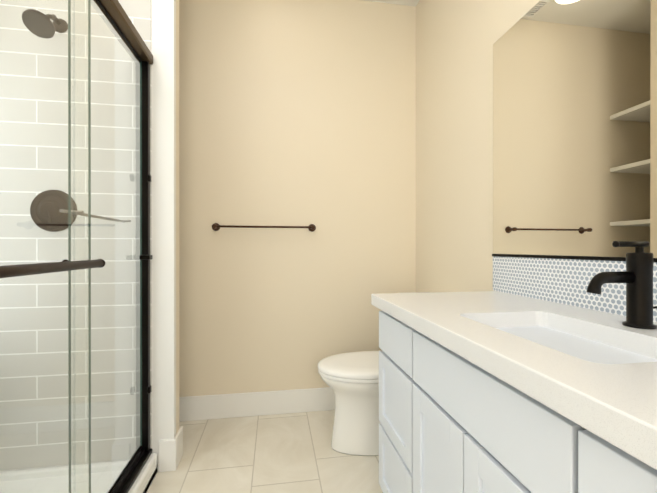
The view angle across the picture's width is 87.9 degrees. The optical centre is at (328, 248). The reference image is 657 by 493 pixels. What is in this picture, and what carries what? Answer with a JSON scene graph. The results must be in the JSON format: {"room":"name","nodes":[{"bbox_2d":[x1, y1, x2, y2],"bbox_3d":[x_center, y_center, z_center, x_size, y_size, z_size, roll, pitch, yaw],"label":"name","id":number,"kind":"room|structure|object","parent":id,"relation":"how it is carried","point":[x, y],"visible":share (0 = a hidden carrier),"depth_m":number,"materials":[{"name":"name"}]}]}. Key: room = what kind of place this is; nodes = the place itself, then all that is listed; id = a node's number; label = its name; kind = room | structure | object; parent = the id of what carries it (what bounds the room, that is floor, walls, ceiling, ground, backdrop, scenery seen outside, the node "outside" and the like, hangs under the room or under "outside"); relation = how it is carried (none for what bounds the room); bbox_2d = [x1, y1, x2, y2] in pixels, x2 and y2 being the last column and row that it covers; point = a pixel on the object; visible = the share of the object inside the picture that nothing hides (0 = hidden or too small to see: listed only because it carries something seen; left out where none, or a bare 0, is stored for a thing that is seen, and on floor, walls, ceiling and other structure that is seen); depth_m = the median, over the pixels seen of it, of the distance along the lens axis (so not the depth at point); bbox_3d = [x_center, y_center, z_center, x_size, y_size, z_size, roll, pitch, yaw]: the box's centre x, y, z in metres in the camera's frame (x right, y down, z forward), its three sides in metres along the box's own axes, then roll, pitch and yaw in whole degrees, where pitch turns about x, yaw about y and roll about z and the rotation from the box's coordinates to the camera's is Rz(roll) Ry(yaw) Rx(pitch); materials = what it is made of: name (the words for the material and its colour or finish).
{"room":"bathroom","nodes":[
{"label":"bathroom","id":0,"kind":"room"},
{"bbox_2d":[176,0,178,433],"bbox_3d":[-1.206,-0.300,1.629,0.906,2.740,0.103,0,0,-9],"label":"wall","id":1,"kind":"structure","parent":0,"point":[177,215],"depth_m":1.72,"materials":[{"name":"beige paint"}]},
{"bbox_2d":[0,0,90,492],"bbox_3d":[-0.702,0.025,0.670,0.012,1.806,0.867,0,0,-9],"label":"shower door","id":2,"kind":"structure","parent":1,"relation":"attached to","point":[88,14],"depth_m":0.93,"materials":[{"name":"clear glass"}]},
{"bbox_2d":[0,209,130,277],"bbox_3d":[-0.744,-0.031,0.900,0.146,0.186,1.266,0,0,-9],"label":"door handle","id":3,"kind":"object","parent":2,"relation":"attached to","point":[6,271],"visible":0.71,"depth_m":0.82,"materials":[{"name":"brown metal"}]},
{"bbox_2d":[0,0,151,471],"bbox_3d":[-1.245,-0.300,1.565,0.807,2.740,0.010,0,0,-9],"label":"wall tile","id":4,"kind":"structure","parent":1,"relation":"attached to","point":[138,12],"depth_m":1.57,"materials":[{"name":"white tile"}]},
{"bbox_2d":[22,9,67,38],"bbox_3d":[-1.213,-0.975,1.468,0.110,0.153,0.196,0,0,-9],"label":"shower head","id":5,"kind":"object","parent":4,"relation":"attached to","point":[44,28],"depth_m":1.42},
{"bbox_2d":[30,190,76,231],"bbox_3d":[-1.251,-0.172,1.534,0.192,0.192,0.051,0,0,-9],"label":"shower valve","id":6,"kind":"object","parent":4,"relation":"attached to","point":[39,222],"depth_m":1.54,"materials":[{"name":"brown metal"}]},
{"bbox_2d":[68,0,141,492],"bbox_3d":[-0.830,0.024,1.311,0.012,1.806,0.558,0,0,-9],"label":"shower door","id":7,"kind":"structure","parent":1,"relation":"attached to","point":[130,47],"depth_m":1.28,"materials":[{"name":"clear glass"}]},
{"bbox_2d":[94,0,152,492],"bbox_3d":[-0.745,0.022,0.881,0.072,1.896,1.494,0,0,-9],"label":"shower door frame","id":8,"kind":"object","parent":1,"relation":"attached to","point":[119,15],"visible":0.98,"depth_m":1.59,"materials":[{"name":"brown metal"}]},
{"bbox_2d":[151,0,175,470],"bbox_3d":[-0.799,-0.300,1.654,0.102,2.740,0.034,0,0,-9],"label":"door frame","id":9,"kind":"structure","parent":1,"relation":"attached to","point":[163,203],"depth_m":1.64,"materials":[{"name":"white"}]},
{"bbox_2d":[159,426,182,471],"bbox_3d":[-0.783,0.995,1.698,0.080,0.150,0.133,0,0,-9],"label":"baseboard","id":10,"kind":"structure","parent":1,"relation":"attached to","point":[167,455],"depth_m":1.63,"materials":[{"name":"white wood"}]},
{"bbox_2d":[147,410,382,492],"bbox_3d":[-0.293,1.122,0.497,2.593,0.100,3.635,0,0,-9],"label":"floor","id":11,"kind":"structure","parent":0,"point":[287,453],"depth_m":1.72,"materials":[{"name":"tile"}]},
{"bbox_2d":[0,453,157,492],"bbox_3d":[-1.106,1.021,0.825,0.827,0.100,1.496,0,0,-9],"label":"shower pan","id":12,"kind":"object","parent":11,"relation":"on","point":[142,483],"visible":0.58,"depth_m":1.51,"materials":[{"name":"white ceramic"}]},
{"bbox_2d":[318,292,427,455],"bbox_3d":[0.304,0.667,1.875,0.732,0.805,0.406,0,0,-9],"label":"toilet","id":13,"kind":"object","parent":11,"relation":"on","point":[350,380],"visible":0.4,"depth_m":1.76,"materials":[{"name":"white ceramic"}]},
{"bbox_2d":[379,311,656,492],"bbox_3d":[0.601,0.652,0.620,0.544,0.839,1.660,0,0,-9],"label":"bathroom vanity","id":14,"kind":"object","parent":11,"relation":"on","point":[489,392],"depth_m":0.75,"materials":[{"name":"white wood"}]},
{"bbox_2d":[371,291,656,474],"bbox_3d":[0.588,0.210,0.626,0.568,0.045,1.676,0,0,-9],"label":"countertop","id":15,"kind":"structure","parent":14,"relation":"on","point":[615,404],"depth_m":0.61,"materials":[{"name":"white stone"}]},
{"bbox_2d":[491,319,656,362],"bbox_3d":[0.537,0.309,0.784,0.340,0.178,0.495,0,0,-9],"label":"sink","id":16,"kind":"object","parent":15,"relation":"in","point":[597,348],"depth_m":0.83,"materials":[{"name":"white ceramic"}]},
{"bbox_2d":[586,241,656,328],"bbox_3d":[0.695,0.084,0.805,0.182,0.204,0.070,0,0,-9],"label":"faucet","id":17,"kind":"object","parent":15,"relation":"on","point":[636,276],"visible":1,"depth_m":0.80,"materials":[{"name":"black metal"}]},
{"bbox_2d":[179,0,415,396],"bbox_3d":[-0.568,-0.300,2.232,2.593,2.740,0.120,0,0,-9],"label":"wall","id":18,"kind":"structure","parent":0,"point":[297,112],"depth_m":2.22,"materials":[{"name":"beige paint"}]},
{"bbox_2d":[179,387,334,421],"bbox_3d":[-0.380,0.995,2.195,1.993,0.150,0.015,0,0,-9],"label":"baseboard","id":19,"kind":"structure","parent":18,"relation":"attached to","point":[207,407],"depth_m":2.17,"materials":[{"name":"white wood"}]},
{"bbox_2d":[212,223,315,231],"bbox_3d":[-0.402,-0.135,2.155,0.657,0.050,0.083,0,0,-9],"label":"towel rail","id":20,"kind":"object","parent":18,"relation":"attached to","point":[310,227],"visible":1,"depth_m":2.13,"materials":[{"name":"brown metal"}]},
{"bbox_2d":[363,0,418,6],"bbox_3d":[-0.293,-1.718,0.494,2.593,0.100,3.635,0,0,-9],"label":"ceiling","id":21,"kind":"structure","parent":0,"point":[408,2],"depth_m":2.31,"materials":[{"name":"white paint"}]},
{"bbox_2d":[416,0,602,291],"bbox_3d":[0.928,-0.298,0.689,0.120,2.740,3.395,0,0,-9],"label":"wall","id":22,"kind":"structure","parent":0,"point":[456,40],"depth_m":1.83,"materials":[{"name":"beige paint"}]},
{"bbox_2d":[492,254,656,261],"bbox_3d":[0.862,0.030,0.677,0.012,0.011,1.692,0,0,-9],"label":"trim strip","id":23,"kind":"object","parent":22,"relation":"attached to","point":[573,257],"visible":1,"depth_m":1.11,"materials":[{"name":"black metal"}]},
{"bbox_2d":[493,0,656,257],"bbox_3d":[0.865,-0.440,0.676,0.007,0.928,1.690,0,0,-9],"label":"mirror","id":24,"kind":"object","parent":22,"relation":"attached to","point":[574,127],"visible":1,"depth_m":1.09,"materials":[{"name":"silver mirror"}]},
{"bbox_2d":[493,256,656,321],"bbox_3d":[0.864,0.111,0.677,0.008,0.152,1.690,0,0,-9],"label":"tile backsplash","id":25,"kind":"structure","parent":22,"relation":"attached to","point":[564,281],"depth_m":1.14,"materials":[{"name":"white tile"}]}
]}

